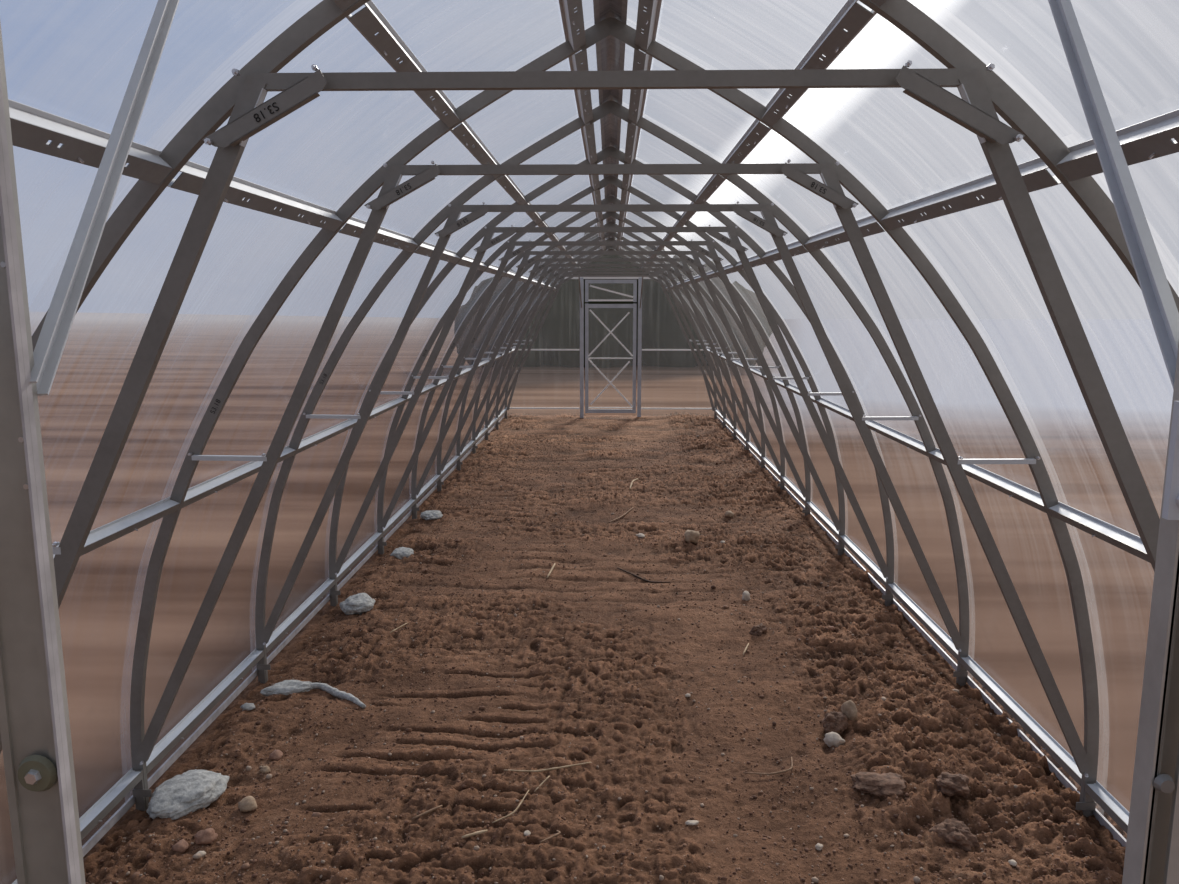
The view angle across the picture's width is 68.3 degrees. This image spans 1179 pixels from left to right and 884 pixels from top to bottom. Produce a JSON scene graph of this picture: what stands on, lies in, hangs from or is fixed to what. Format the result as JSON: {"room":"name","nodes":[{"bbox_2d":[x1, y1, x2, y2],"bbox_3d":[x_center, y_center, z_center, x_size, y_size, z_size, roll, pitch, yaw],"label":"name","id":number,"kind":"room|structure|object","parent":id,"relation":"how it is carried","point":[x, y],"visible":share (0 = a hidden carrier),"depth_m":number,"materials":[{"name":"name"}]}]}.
{"room":"greenhouse","nodes":[
{"label":"greenhouse","id":0,"kind":"room"},
{"bbox_2d":[30,138,550,331],"bbox_3d":[-1.013,-0.383,6.650,0.765,1.882,12.040,0,9,1],"label":"wall","id":1,"kind":"structure","parent":0,"point":[158,144],"depth_m":1.55,"materials":[{"name":"clear plastic"}]},
{"bbox_2d":[82,415,504,856],"bbox_3d":[-1.394,0.548,6.806,0.008,0.027,12.000,0,9,1],"label":"trim","id":2,"kind":"structure","parent":1,"relation":"attached to","point":[156,775],"depth_m":3.51,"materials":[{"name":"silver metal"}]},
{"bbox_2d":[83,411,1126,883],"bbox_3d":[0.156,0.566,6.724,3.200,0.157,12.713,0,9,1],"label":"floor","id":3,"kind":"structure","parent":0,"point":[674,426],"depth_m":3.43,"materials":[{"name":"red soil"}]},
{"bbox_2d":[0,0,178,883],"bbox_3d":[-0.408,0.432,0.923,0.052,2.171,0.529,0,9,-1],"label":"post","id":4,"kind":"object","parent":3,"relation":"on","point":[35,731],"visible":1,"depth_m":0.63,"materials":[{"name":"metal"}]},
{"bbox_2d":[18,755,56,791],"bbox_3d":[-0.403,0.242,0.632,0.029,0.029,0.004,0,9,1],"label":"washer","id":5,"kind":"object","parent":4,"relation":"in","point":[36,773],"depth_m":0.63,"materials":[{"name":"metal"}]},
{"bbox_2d":[171,839,188,852],"bbox_3d":[-1.222,1.213,2.600,0.042,0.034,0.042,7,11,39],"label":"stone","id":6,"kind":"object","parent":3,"relation":"on","point":[181,846],"visible":1,"depth_m":2.59,"materials":[{"name":"brown stone"}]},
{"bbox_2d":[146,769,228,819],"bbox_3d":[-1.323,1.157,2.846,0.229,0.089,0.250,0,9,1],"label":"rock","id":7,"kind":"object","parent":3,"relation":"on","point":[185,793],"visible":0.97,"depth_m":2.81,"materials":[{"name":"grey stone"}]},
{"bbox_2d":[196,851,205,856],"bbox_3d":[-1.153,1.224,2.574,0.027,0.022,0.034,7,11,38],"label":"stone","id":8,"kind":"object","parent":3,"relation":"on","point":[203,853],"visible":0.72,"depth_m":2.57,"materials":[{"name":"grey stone"}]},
{"bbox_2d":[194,828,217,844],"bbox_3d":[-1.165,1.198,2.639,0.063,0.044,0.058,0,9,1],"label":"stone","id":9,"kind":"object","parent":3,"relation":"on","point":[207,836],"visible":1,"depth_m":2.62,"materials":[{"name":"brown stone"}]},
{"bbox_2d":[238,796,256,811],"bbox_3d":[-1.106,1.173,2.808,0.055,0.043,0.079,-6,11,-32],"label":"stone","id":10,"kind":"object","parent":3,"relation":"on","point":[248,803],"visible":1,"depth_m":2.79,"materials":[{"name":"beige stone"}]},
{"bbox_2d":[240,703,254,710],"bbox_3d":[-1.378,1.070,3.514,0.051,0.032,0.052,-8,12,-42],"label":"crumb","id":11,"kind":"object","parent":3,"relation":"on","point":[247,706],"visible":1,"depth_m":3.50,"materials":[{"name":"grey stone"}]},
{"bbox_2d":[260,766,270,773],"bbox_3d":[-1.142,1.153,3.061,0.044,0.025,0.032,5,10,29],"label":"stone","id":12,"kind":"object","parent":3,"relation":"on","point":[264,769],"visible":1,"depth_m":3.05,"materials":[{"name":"beige stone"}]},
{"bbox_2d":[269,750,282,760],"bbox_3d":[-1.133,1.133,3.148,0.045,0.035,0.059,0,9,1],"label":"stone","id":13,"kind":"object","parent":3,"relation":"on","point":[277,755],"visible":1,"depth_m":3.13,"materials":[{"name":"brown stone"}]},
{"bbox_2d":[260,680,313,695],"bbox_3d":[-1.272,1.043,3.670,0.223,0.058,0.112,-3,9,-19],"label":"lump","id":14,"kind":"object","parent":3,"relation":"on","point":[286,687],"visible":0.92,"depth_m":3.64,"materials":[{"name":"grey stone"}]},
{"bbox_2d":[309,683,365,708],"bbox_3d":[-1.051,1.054,3.622,0.361,0.041,0.076,5,10,28],"label":"concrete spill","id":15,"kind":"object","parent":3,"relation":"on","point":[335,692],"visible":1,"depth_m":3.63,"materials":[{"name":"grey concrete"}]},
{"bbox_2d":[339,593,375,614],"bbox_3d":[-1.263,0.882,4.731,0.191,0.102,0.209,0,9,1],"label":"lump","id":16,"kind":"object","parent":3,"relation":"on","point":[359,603],"visible":0.98,"depth_m":4.66,"materials":[{"name":"grey stone"}]},
{"bbox_2d":[390,547,413,558],"bbox_3d":[-1.222,0.732,5.674,0.157,0.076,0.183,0,9,1],"label":"lump","id":17,"kind":"object","parent":3,"relation":"on","point":[399,552],"visible":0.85,"depth_m":5.62,"materials":[{"name":"grey stone"}]},
{"bbox_2d":[411,805,441,819],"bbox_3d":[-0.515,1.175,2.759,0.104,0.016,0.009,-6,11,-33],"label":"twig","id":18,"kind":"object","parent":3,"relation":"on","point":[437,807],"visible":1,"depth_m":2.76,"materials":[{"name":"brown wood"}]},
{"bbox_2d":[420,510,442,519],"bbox_3d":[-1.215,0.562,6.673,0.177,0.066,0.182,0,9,1],"label":"lump","id":19,"kind":"object","parent":3,"relation":"on","point":[431,514],"visible":1,"depth_m":6.63,"materials":[{"name":"grey stone"}]},
{"bbox_2d":[462,830,487,837],"bbox_3d":[-0.346,1.182,2.622,0.084,0.011,0.010,-5,10,-31],"label":"stalk","id":20,"kind":"object","parent":3,"relation":"on","point":[481,831],"visible":1,"depth_m":2.62,"materials":[{"name":"beige plant"}]},
{"bbox_2d":[492,790,528,822],"bbox_3d":[-0.238,1.173,2.791,0.036,0.012,0.202,5,10,30],"label":"stalk","id":21,"kind":"object","parent":3,"relation":"on","point":[518,806],"visible":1,"depth_m":2.76,"materials":[{"name":"beige plant"}]},
{"bbox_2d":[524,830,530,835],"bbox_3d":[-0.190,1.195,2.653,0.020,0.015,0.025,5,10,30],"label":"stone","id":22,"kind":"object","parent":3,"relation":"on","point":[527,832],"visible":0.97,"depth_m":2.65,"materials":[{"name":"grey stone"}]},
{"bbox_2d":[504,762,590,771],"bbox_3d":[-0.142,1.132,3.018,0.307,0.010,0.040,-2,9,-10],"label":"stalk","id":23,"kind":"object","parent":3,"relation":"on","point":[554,768],"visible":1,"depth_m":3.00,"materials":[{"name":"beige plant"}]},
{"bbox_2d":[539,830,560,842],"bbox_3d":[-0.111,1.186,2.606,0.030,0.026,0.107,4,10,27],"label":"twig","id":24,"kind":"object","parent":3,"relation":"on","point":[559,832],"visible":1,"depth_m":2.59,"materials":[{"name":"brown wood"}]},
{"bbox_2d":[547,563,555,578],"bbox_3d":[-0.234,0.785,5.308,0.015,0.015,0.272,1,9,8],"label":"stalk","id":25,"kind":"object","parent":3,"relation":"on","point":[548,575],"visible":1,"depth_m":5.29,"materials":[{"name":"beige plant"}]},
{"bbox_2d":[0,0,1178,752],"bbox_3d":[0.034,0.184,1.621,3.094,2.464,0.079,0,9,1],"label":"truss","id":26,"kind":"object","parent":3,"relation":"on","point":[983,93],"visible":0.95,"depth_m":1.52,"materials":[{"name":"metal"}]},
{"bbox_2d":[12,408,506,883],"bbox_3d":[-1.366,0.458,6.791,0.044,0.044,11.974,0,9,1],"label":"base rail","id":27,"kind":"object","parent":26,"relation":"attached to","point":[115,794],"visible":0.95,"depth_m":3.44,"materials":[{"name":"metal"}]},
{"bbox_2d":[8,99,555,289],"bbox_3d":[-0.648,-1.264,6.503,0.057,0.060,11.974,0,9,1],"label":"purlin","id":28,"kind":"object","parent":26,"relation":"attached to","point":[32,128],"visible":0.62,"depth_m":1.60,"materials":[{"name":"metal"}]},
{"bbox_2d":[53,349,514,557],"bbox_3d":[-1.186,-0.432,6.647,0.047,0.045,11.974,0,9,1],"label":"rail","id":29,"kind":"object","parent":26,"relation":"attached to","point":[98,537],"visible":0.62,"depth_m":2.92,"materials":[{"name":"metal"}]},
{"bbox_2d":[333,0,579,267],"bbox_3d":[-0.300,-1.545,6.450,0.058,0.058,11.974,0,9,1],"label":"purlin","id":30,"kind":"object","parent":26,"relation":"attached to","point":[369,21],"visible":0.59,"depth_m":2.09,"materials":[{"name":"metal"}]},
{"bbox_2d":[559,0,605,250],"bbox_3d":[0.060,-1.746,6.409,0.057,0.058,11.974,0,9,1],"label":"purlin","id":31,"kind":"object","parent":26,"relation":"attached to","point":[572,21],"visible":0.7,"depth_m":2.72,"materials":[{"name":"metal"}]},
{"bbox_2d":[715,410,1128,832],"bbox_3d":[1.681,0.470,6.717,0.044,0.044,11.974,0,9,1],"label":"base rail","id":32,"kind":"object","parent":26,"relation":"attached to","point":[1096,791],"visible":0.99,"depth_m":3.50,"materials":[{"name":"metal"}]},
{"bbox_2d":[86,435,1121,883],"bbox_3d":[0.150,0.612,6.417,3.018,0.139,8.519,0,9,1],"label":"crumbs","id":33,"kind":"object","parent":3,"relation":"on","point":[1047,822],"visible":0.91,"depth_m":3.24,"materials":[{"name":"brown soil"}]},
{"bbox_2d":[749,624,766,635],"bbox_3d":[0.838,0.940,4.318,0.092,0.058,0.084,0,9,1],"label":"clod","id":34,"kind":"object","parent":33,"relation":"on","point":[760,629],"visible":0.95,"depth_m":4.30,"materials":[{"name":"brown soil"}]},
{"bbox_2d":[822,711,848,735],"bbox_3d":[0.946,1.088,3.349,0.106,0.088,0.128,0,9,1],"label":"clod","id":35,"kind":"object","parent":33,"relation":"on","point":[836,722],"visible":0.91,"depth_m":3.32,"materials":[{"name":"brown soil"}]},
{"bbox_2d":[456,222,764,470],"bbox_3d":[0.206,-0.900,8.535,3.094,2.464,0.079,0,9,1],"label":"truss","id":36,"kind":"object","parent":3,"relation":"on","point":[459,449],"visible":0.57,"depth_m":8.51,"materials":[{"name":"metal"}]},
{"bbox_2d":[472,232,748,452],"bbox_3d":[0.231,-1.055,9.522,3.094,2.464,0.079,0,9,1],"label":"truss","id":37,"kind":"object","parent":3,"relation":"on","point":[552,275],"visible":0.79,"depth_m":9.50,"materials":[{"name":"metal"}]},
{"bbox_2d":[377,176,844,555],"bbox_3d":[0.132,-0.435,5.572,3.094,2.464,0.079,0,9,1],"label":"truss","id":38,"kind":"object","parent":3,"relation":"on","point":[710,243],"visible":0.94,"depth_m":5.55,"materials":[{"name":"metal"}]},
{"bbox_2d":[411,196,810,518],"bbox_3d":[0.157,-0.591,6.559,3.094,2.464,0.079,0,9,1],"label":"truss","id":39,"kind":"object","parent":3,"relation":"on","point":[806,491],"visible":0.93,"depth_m":6.54,"materials":[{"name":"metal"}]},
{"bbox_2d":[616,0,661,250],"bbox_3d":[0.255,-1.745,6.405,0.057,0.058,11.974,0,9,1],"label":"purlin","id":40,"kind":"object","parent":39,"relation":"attached to","point":[647,22],"visible":0.7,"depth_m":2.91,"materials":[{"name":"metal"}]},
{"bbox_2d":[642,0,885,267],"bbox_3d":[0.615,-1.542,6.428,0.058,0.058,11.974,0,9,1],"label":"purlin","id":41,"kind":"object","parent":39,"relation":"attached to","point":[853,17],"visible":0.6,"depth_m":2.09,"materials":[{"name":"metal"}]},
{"bbox_2d":[666,109,1178,289],"bbox_3d":[0.963,-1.258,6.463,0.057,0.060,11.974,0,9,1],"label":"purlin","id":42,"kind":"object","parent":39,"relation":"attached to","point":[1149,139],"visible":0.73,"depth_m":1.78,"materials":[{"name":"metal"}]},
{"bbox_2d":[707,349,1149,562],"bbox_3d":[1.501,-0.422,6.581,0.047,0.045,11.974,0,9,1],"label":"rail","id":43,"kind":"object","parent":39,"relation":"attached to","point":[1131,543],"visible":0.67,"depth_m":2.85,"materials":[{"name":"metal"}]},
{"bbox_2d":[437,212,784,491],"bbox_3d":[0.181,-0.745,7.547,3.094,2.464,0.079,0,9,1],"label":"truss","id":44,"kind":"object","parent":3,"relation":"on","point":[780,467],"visible":0.95,"depth_m":7.52,"materials":[{"name":"metal"}]},
{"bbox_2d":[485,238,736,439],"bbox_3d":[0.255,-1.210,10.510,3.094,2.464,0.079,0,9,1],"label":"truss","id":45,"kind":"object","parent":3,"relation":"on","point":[733,422],"visible":0.87,"depth_m":10.50,"materials":[{"name":"metal"}]},
{"bbox_2d":[505,249,716,418],"bbox_3d":[0.299,-1.484,12.258,3.094,2.464,0.540,0,9,1],"label":"frame","id":46,"kind":"object","parent":3,"relation":"on","point":[640,279],"visible":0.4,"depth_m":12.54,"materials":[{"name":"metal"}]},
{"bbox_2d":[585,279,636,412],"bbox_3d":[0.305,-1.367,12.529,0.738,1.917,0.043,0,9,1],"label":"door","id":47,"kind":"structure","parent":46,"relation":"attached to","point":[634,281],"depth_m":12.50,"materials":[{"name":"metal"}]},
{"bbox_2d":[496,246,725,429],"bbox_3d":[0.280,-1.365,11.498,3.094,2.464,0.079,0,9,1],"label":"truss","id":48,"kind":"object","parent":3,"relation":"on","point":[723,413],"visible":0.81,"depth_m":11.49,"materials":[{"name":"metal"}]},
{"bbox_2d":[329,146,893,606],"bbox_3d":[0.108,-0.281,4.584,3.094,2.464,0.079,0,9,1],"label":"truss","id":49,"kind":"object","parent":3,"relation":"on","point":[734,231],"visible":0.7,"depth_m":4.55,"materials":[{"name":"metal"}]},
{"bbox_2d":[255,100,969,685],"bbox_3d":[0.083,-0.126,3.596,3.094,2.464,0.079,0,9,1],"label":"truss","id":50,"kind":"object","parent":3,"relation":"on","point":[768,209],"visible":0.99,"depth_m":3.57,"materials":[{"name":"metal"}]},
{"bbox_2d":[130,17,1098,816],"bbox_3d":[0.058,0.029,2.609,3.094,2.464,0.079,0,9,1],"label":"truss","id":51,"kind":"object","parent":3,"relation":"on","point":[832,173],"visible":0.98,"depth_m":2.58,"materials":[{"name":"metal"}]},
{"bbox_2d":[607,507,632,522],"bbox_3d":[0.251,0.572,6.793,0.024,0.026,0.506,4,10,26],"label":"twig","id":52,"kind":"object","parent":3,"relation":"on","point":[632,507],"visible":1,"depth_m":6.75,"materials":[{"name":"wood"}]},
{"bbox_2d":[636,533,644,537],"bbox_3d":[0.358,0.652,6.056,0.055,0.030,0.088,-6,11,-35],"label":"stone","id":53,"kind":"object","parent":3,"relation":"on","point":[640,535],"visible":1,"depth_m":6.03,"materials":[{"name":"grey stone"}]},
{"bbox_2d":[617,567,669,582],"bbox_3d":[0.308,0.812,5.241,0.394,0.026,0.060,7,11,39],"label":"twig","id":54,"kind":"object","parent":3,"relation":"on","point":[643,579],"visible":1,"depth_m":5.20,"materials":[{"name":"black wood"}]},
{"bbox_2d":[684,530,699,543],"bbox_3d":[0.698,0.645,5.923,0.108,0.101,0.142,0,9,1],"label":"stone","id":55,"kind":"object","parent":3,"relation":"on","point":[691,536],"visible":0.98,"depth_m":5.87,"materials":[{"name":"brown stone"}]},
{"bbox_2d":[685,820,698,825],"bbox_3d":[0.322,1.196,2.731,0.044,0.012,0.025,0,9,1],"label":"stone","id":56,"kind":"object","parent":3,"relation":"on","point":[689,822],"visible":1,"depth_m":2.73,"materials":[{"name":"white stone"}]},
{"bbox_2d":[725,511,733,517],"bbox_3d":[1.087,0.564,6.766,0.072,0.055,0.098,0,9,1],"label":"stone","id":57,"kind":"object","parent":3,"relation":"on","point":[729,514],"visible":1,"depth_m":6.74,"materials":[{"name":"brown stone"}]},
{"bbox_2d":[742,591,750,600],"bbox_3d":[0.865,0.852,4.800,0.049,0.061,0.052,0,9,1],"label":"stone","id":58,"kind":"object","parent":3,"relation":"on","point":[746,595],"visible":1,"depth_m":4.78,"materials":[{"name":"grey stone"}]},
{"bbox_2d":[743,757,792,774],"bbox_3d":[0.650,1.140,3.038,0.222,0.017,0.084,-5,10,-28],"label":"twig","id":59,"kind":"object","parent":3,"relation":"on","point":[789,769],"visible":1,"depth_m":3.01,"materials":[{"name":"brown wood"}]},
{"bbox_2d":[815,843,822,850],"bbox_3d":[0.696,1.224,2.632,0.021,0.017,0.026,7,11,38],"label":"stone","id":60,"kind":"object","parent":3,"relation":"on","point":[818,846],"visible":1,"depth_m":2.62,"materials":[{"name":"grey stone"}]},
{"bbox_2d":[824,732,844,746],"bbox_3d":[0.914,1.112,3.242,0.065,0.054,0.060,-4,10,-23],"label":"stone","id":61,"kind":"object","parent":3,"relation":"on","point":[832,738],"visible":0.97,"depth_m":3.23,"materials":[{"name":"grey stone"}]},
{"bbox_2d":[841,700,857,720],"bbox_3d":[1.007,1.046,3.371,0.045,0.094,0.089,-4,10,-23],"label":"stone","id":62,"kind":"object","parent":3,"relation":"on","point":[849,708],"visible":0.84,"depth_m":3.35,"materials":[{"name":"beige stone"}]},
{"bbox_2d":[850,772,905,797],"bbox_3d":[0.966,1.137,2.885,0.190,0.052,0.141,0,9,1],"label":"stone","id":63,"kind":"object","parent":3,"relation":"on","point":[884,785],"visible":0.99,"depth_m":2.87,"materials":[{"name":"brown stone"}]},
{"bbox_2d":[936,772,970,797],"bbox_3d":[1.185,1.117,2.838,0.108,0.074,0.126,0,9,1],"label":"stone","id":64,"kind":"object","parent":3,"relation":"on","point":[950,785],"visible":1,"depth_m":2.81,"materials":[{"name":"brown stone"}]},
{"bbox_2d":[929,818,979,851],"bbox_3d":[1.123,1.215,2.667,0.141,0.080,0.107,9,12,44],"label":"clod","id":65,"kind":"object","parent":3,"relation":"on","point":[953,831],"visible":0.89,"depth_m":2.65,"materials":[{"name":"brown soil"}]},
{"bbox_2d":[1008,860,1016,866],"bbox_3d":[1.232,1.226,2.531,0.022,0.017,0.026,0,9,1],"label":"stone","id":66,"kind":"object","parent":3,"relation":"on","point":[1011,862],"visible":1,"depth_m":2.52,"materials":[{"name":"grey stone"}]},
{"bbox_2d":[1048,0,1178,883],"bbox_3d":[0.462,0.436,0.896,0.069,2.171,0.536,2,9,10],"label":"post","id":67,"kind":"object","parent":3,"relation":"on","point":[1152,842],"visible":1,"depth_m":0.62,"materials":[{"name":"metal"}]},
{"bbox_2d":[158,0,1074,283],"bbox_3d":[0.158,-1.566,6.435,1.577,0.522,12.040,0,9,1],"label":"ceiling","id":68,"kind":"structure","parent":0,"point":[168,134],"depth_m":1.51,"materials":[{"name":"clear plastic"}]},
{"bbox_2d":[593,0,627,238],"bbox_3d":[0.158,-1.812,6.397,0.090,0.028,12.000,0,9,1],"label":"trim","id":69,"kind":"structure","parent":68,"relation":"attached to","point":[610,51],"depth_m":2.92,"materials":[{"name":"paint"}]},
{"bbox_2d":[671,134,1178,321],"bbox_3d":[1.328,-0.374,6.593,0.765,1.882,12.040,0,9,1],"label":"wall","id":70,"kind":"structure","parent":0,"point":[1070,140],"depth_m":1.52,"materials":[{"name":"clear plastic"}]},
{"bbox_2d":[717,416,1125,846],"bbox_3d":[1.709,0.560,6.730,0.008,0.027,12.000,0,9,1],"label":"trim","id":71,"kind":"structure","parent":70,"relation":"attached to","point":[1102,820],"depth_m":3.75,"materials":[{"name":"silver metal"}]},
{"label":"outside","id":72,"kind":"structure","parent":0,"visible":0},
{"bbox_2d":[0,312,1172,883],"bbox_3d":[0.857,-4.341,34.737,180.000,1.140,150.000,0,9,1],"label":"ground","id":73,"kind":"structure","parent":72,"point":[99,609],"depth_m":8.73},
{"bbox_2d":[454,225,772,367],"bbox_3d":[0.636,-3.689,24.421,8.959,4.598,3.018,0,9,1],"label":"trees","id":74,"kind":"object","parent":73,"relation":"on","point":[560,329],"visible":0.4,"depth_m":23.46,"materials":[{"name":"green plant"}]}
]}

